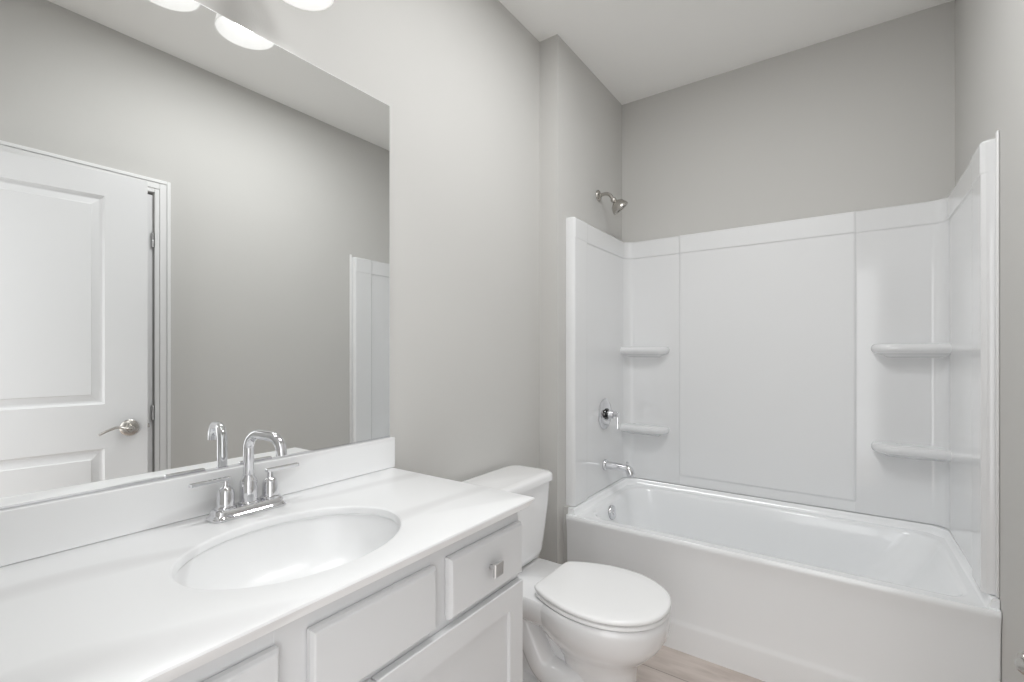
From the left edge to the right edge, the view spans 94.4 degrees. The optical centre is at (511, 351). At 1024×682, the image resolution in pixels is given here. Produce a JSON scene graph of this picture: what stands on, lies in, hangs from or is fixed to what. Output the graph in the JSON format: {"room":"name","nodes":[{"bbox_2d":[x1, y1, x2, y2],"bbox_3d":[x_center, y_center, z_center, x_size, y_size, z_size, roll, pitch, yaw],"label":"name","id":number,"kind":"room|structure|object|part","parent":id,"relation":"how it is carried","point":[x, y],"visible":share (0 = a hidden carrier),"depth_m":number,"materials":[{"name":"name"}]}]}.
{"room":"bathroom","nodes":[
{"label":"bathroom","id":0,"kind":"room"},
{"bbox_2d":[194,0,539,557],"bbox_3d":[-0.244,-0.135,1.883,0.120,2.760,2.935,0,0,35],"label":"wall","id":1,"kind":"structure","parent":0,"point":[459,80],"depth_m":1.81,"materials":[{"name":"paint"}]},
{"bbox_2d":[0,0,389,509],"bbox_3d":[-0.681,-0.263,1.151,0.010,1.080,0.972,0,0,35],"label":"wall mirror","id":2,"kind":"object","parent":1,"relation":"attached to","point":[195,210],"visible":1,"depth_m":1.05,"materials":[{"name":"clear glass"}]},
{"bbox_2d":[0,437,394,566],"bbox_3d":[-0.675,0.326,1.147,0.021,0.096,0.989,0,0,35],"label":"backsplash","id":3,"kind":"structure","parent":1,"relation":"attached to","point":[31,531],"depth_m":1.00,"materials":[{"name":"stone"}]},
{"bbox_2d":[283,0,333,10],"bbox_3d":[-0.642,-0.972,1.023,0.221,0.185,0.549,0,0,35],"label":"vanity light","id":4,"kind":"object","parent":1,"relation":"attached to","point":[309,5],"visible":1,"depth_m":1.21,"materials":[{"name":"white glass"}]},
{"bbox_2d":[540,34,621,564],"bbox_3d":[0.415,-0.135,2.605,0.124,2.760,0.795,0,0,35],"label":"wall","id":5,"kind":"structure","parent":0,"point":[581,119],"depth_m":2.31,"materials":[{"name":"paint"}]},
{"bbox_2d":[596,190,627,214],"bbox_3d":[0.556,-0.823,2.597,0.163,0.149,0.097,0,0,35],"label":"shower fixture","id":6,"kind":"object","parent":5,"relation":"attached to","point":[618,205],"visible":1,"depth_m":2.57,"materials":[{"name":"silver metal"}]},
{"bbox_3d":[0.520,-0.854,2.601,0.084,0.050,0.019,0,0,35],"label":"shower arm","id":7,"kind":"part","parent":6,"relation":"part of","materials":[{"name":"silver metal"}]},
{"bbox_2d":[637,645,764,681],"bbox_3d":[0.175,1.295,0.681,2.500,0.100,4.415,0,0,35],"label":"floor","id":8,"kind":"structure","parent":0,"point":[669,664],"depth_m":1.85,"materials":[{"name":"brown wood"}]},
{"bbox_2d":[169,512,522,681],"bbox_3d":[-0.456,0.822,0.979,0.571,0.846,0.958,0,0,35],"label":"vanity cabinet","id":9,"kind":"object","parent":8,"relation":"on","point":[454,613],"visible":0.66,"depth_m":0.93,"materials":[{"name":"white paint"}]},
{"bbox_3d":[-0.429,0.501,0.583,0.018,0.130,0.289,0,0,35],"label":"drawer","id":10,"kind":"part","parent":9,"relation":"part of","materials":[{"name":"white paint"}]},
{"bbox_2d":[0,437,534,681],"bbox_3d":[-0.452,0.404,0.990,0.565,0.252,0.989,0,0,35],"label":"countertop","id":11,"kind":"structure","parent":9,"relation":"on","point":[133,583],"depth_m":0.89,"materials":[{"name":"stone"}]},
{"bbox_2d":[188,429,298,522],"bbox_3d":[-0.620,0.277,1.115,0.200,0.195,0.162,0,0,-16],"label":"faucet","id":12,"kind":"object","parent":11,"relation":"on","point":[226,509],"visible":1,"depth_m":1.10,"materials":[{"name":"silver metal"}]},
{"bbox_3d":[-0.667,0.287,1.048,0.013,0.008,0.082,0,0,35],"label":"lever","id":13,"kind":"part","parent":12,"relation":"part of","materials":[{"name":"silver metal"}]},
{"bbox_3d":[-0.620,0.364,1.114,0.059,0.022,0.170,0,0,35],"label":"plate","id":14,"kind":"part","parent":12,"relation":"part of","materials":[{"name":"silver metal"}]},
{"bbox_3d":[-0.620,0.321,1.115,0.043,0.066,0.043,0,0,35],"label":"spout","id":15,"kind":"part","parent":12,"relation":"part of","materials":[{"name":"silver metal"}]},
{"bbox_3d":[-0.570,0.237,1.093,0.131,0.115,0.023,0,0,24],"label":"spout","id":16,"kind":"part","parent":12,"relation":"part of","materials":[{"name":"silver metal"}]},
{"bbox_3d":[-0.572,0.287,1.182,0.013,0.008,0.082,0,0,35],"label":"lever","id":17,"kind":"part","parent":12,"relation":"part of","materials":[{"name":"silver metal"}]},
{"bbox_2d":[174,514,399,589],"bbox_3d":[-0.424,0.462,0.953,0.340,0.136,0.439,0,0,35],"label":"basin","id":18,"kind":"object","parent":11,"relation":"in","point":[296,546],"depth_m":1.07,"materials":[{"name":"ceramic"}]},
{"bbox_3d":[-0.112,0.857,1.033,0.018,0.547,0.461,0,0,35],"label":"cabinet door","id":19,"kind":"part","parent":9,"relation":"part of","materials":[{"name":"white paint"}]},
{"bbox_3d":[-0.057,0.501,1.111,0.018,0.130,0.270,0,0,35],"label":"drawer","id":20,"kind":"part","parent":9,"relation":"part of","materials":[{"name":"white paint"}]},
{"bbox_3d":[-0.040,0.500,1.098,0.029,0.032,0.032,0,0,35],"label":"knob","id":21,"kind":"part","parent":9,"relation":"part of","materials":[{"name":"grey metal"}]},
{"bbox_2d":[460,465,671,681],"bbox_3d":[0.183,0.867,1.703,0.752,0.756,0.438,0,0,35],"label":"toilet","id":22,"kind":"object","parent":8,"relation":"on","point":[583,621],"visible":0.8,"depth_m":1.58,"materials":[{"name":"white ceramic"}]},
{"bbox_3d":[-0.032,0.508,1.855,0.226,0.038,0.438,0,0,35],"label":"tank lid","id":23,"kind":"part","parent":22,"relation":"part of","materials":[{"name":"white ceramic"}]},
{"bbox_3d":[-0.033,0.681,1.855,0.208,0.309,0.416,0,0,35],"label":"tank","id":24,"kind":"part","parent":22,"relation":"part of","materials":[{"name":"white ceramic"}]},
{"bbox_3d":[0.315,0.808,1.609,0.429,0.018,0.373,0,0,35],"label":"seat lid","id":25,"kind":"part","parent":22,"relation":"part of","materials":[{"name":"white plastic"}]},
{"bbox_2d":[566,477,1001,681],"bbox_3d":[1.079,0.999,2.153,1.480,0.492,0.762,0,0,35],"label":"bathtub","id":26,"kind":"object","parent":8,"relation":"on","point":[764,589],"visible":0.89,"depth_m":1.87,"materials":[{"name":"white plastic"}]},
{"bbox_3d":[0.518,0.834,2.461,0.031,0.075,0.074,0,0,35],"label":"overflow plate","id":27,"kind":"part","parent":26,"relation":"part of","materials":[{"name":"silver metal"}]},
{"bbox_2d":[499,0,952,104],"bbox_3d":[0.601,-1.565,1.286,2.500,0.100,2.935,0,0,35],"label":"ceiling","id":28,"kind":"structure","parent":0,"point":[637,49],"depth_m":2.23,"materials":[{"name":"white paint"}]},
{"bbox_2d":[622,0,954,241],"bbox_3d":[1.327,-0.135,2.509,1.727,2.760,0.100,0,0,35],"label":"wall","id":29,"kind":"structure","parent":0,"point":[863,119],"depth_m":2.36,"materials":[{"name":"paint"}]},
{"bbox_2d":[566,130,999,597],"bbox_3d":[1.079,0.037,2.174,1.506,1.426,0.730,0,0,35],"label":"shower surround","id":30,"kind":"object","parent":29,"relation":"attached to","point":[848,361],"visible":0.96,"depth_m":2.31,"materials":[{"name":"white plastic"}]},
{"bbox_2d":[598,399,619,428],"bbox_3d":[0.542,0.340,2.585,0.082,0.166,0.166,0,0,35],"label":"shower valve","id":31,"kind":"object","parent":30,"relation":"attached to","point":[605,414],"visible":1,"depth_m":2.57,"materials":[{"name":"silver metal"}]},
{"bbox_3d":[0.571,0.370,2.565,0.010,0.096,0.014,0,0,35],"label":"lever","id":32,"kind":"part","parent":31,"relation":"part of","materials":[{"name":"silver metal"}]},
{"bbox_2d":[602,459,634,476],"bbox_3d":[0.580,0.624,2.559,0.172,0.076,0.060,0,0,35],"label":"tub spout","id":33,"kind":"object","parent":30,"relation":"attached to","point":[606,464],"visible":1,"depth_m":2.54,"materials":[{"name":"silver metal"}]},
{"bbox_2d":[620,423,669,435],"bbox_3d":[0.772,0.458,2.761,0.265,0.062,0.102,0,0,35],"label":"shelf","id":34,"kind":"object","parent":30,"relation":"attached to","point":[626,429],"depth_m":2.75,"materials":[{"name":"white plastic"}]},
{"bbox_2d":[620,347,669,356],"bbox_3d":[0.772,0.000,2.761,0.265,0.062,0.102,0,0,35],"label":"shelf","id":35,"kind":"object","parent":30,"relation":"attached to","point":[624,351],"depth_m":2.74,"materials":[{"name":"white plastic"}]},
{"bbox_2d":[871,442,950,461],"bbox_3d":[1.742,0.442,2.077,0.268,0.062,0.102,0,0,35],"label":"shelf","id":36,"kind":"object","parent":30,"relation":"attached to","point":[892,451],"depth_m":2.07,"materials":[{"name":"white plastic"}]},
{"bbox_2d":[871,343,950,357],"bbox_3d":[1.742,-0.006,2.077,0.268,0.062,0.102,0,0,35],"label":"shelf","id":37,"kind":"object","parent":30,"relation":"attached to","point":[878,350],"depth_m":2.06,"materials":[{"name":"white plastic"}]},
{"bbox_2d":[955,0,1023,681],"bbox_3d":[1.138,-0.135,0.846,0.120,2.760,2.835,0,0,35],"label":"wall","id":38,"kind":"structure","parent":0,"point":[989,34],"depth_m":1.38,"materials":[{"name":"paint"}]},
{"bbox_2d":[1014,651,1023,674],"bbox_3d":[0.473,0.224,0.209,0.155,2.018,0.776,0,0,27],"label":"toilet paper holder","id":39,"kind":"structure","parent":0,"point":[1019,661],"depth_m":0.51,"materials":[{"name":"silver metal"}]}
]}

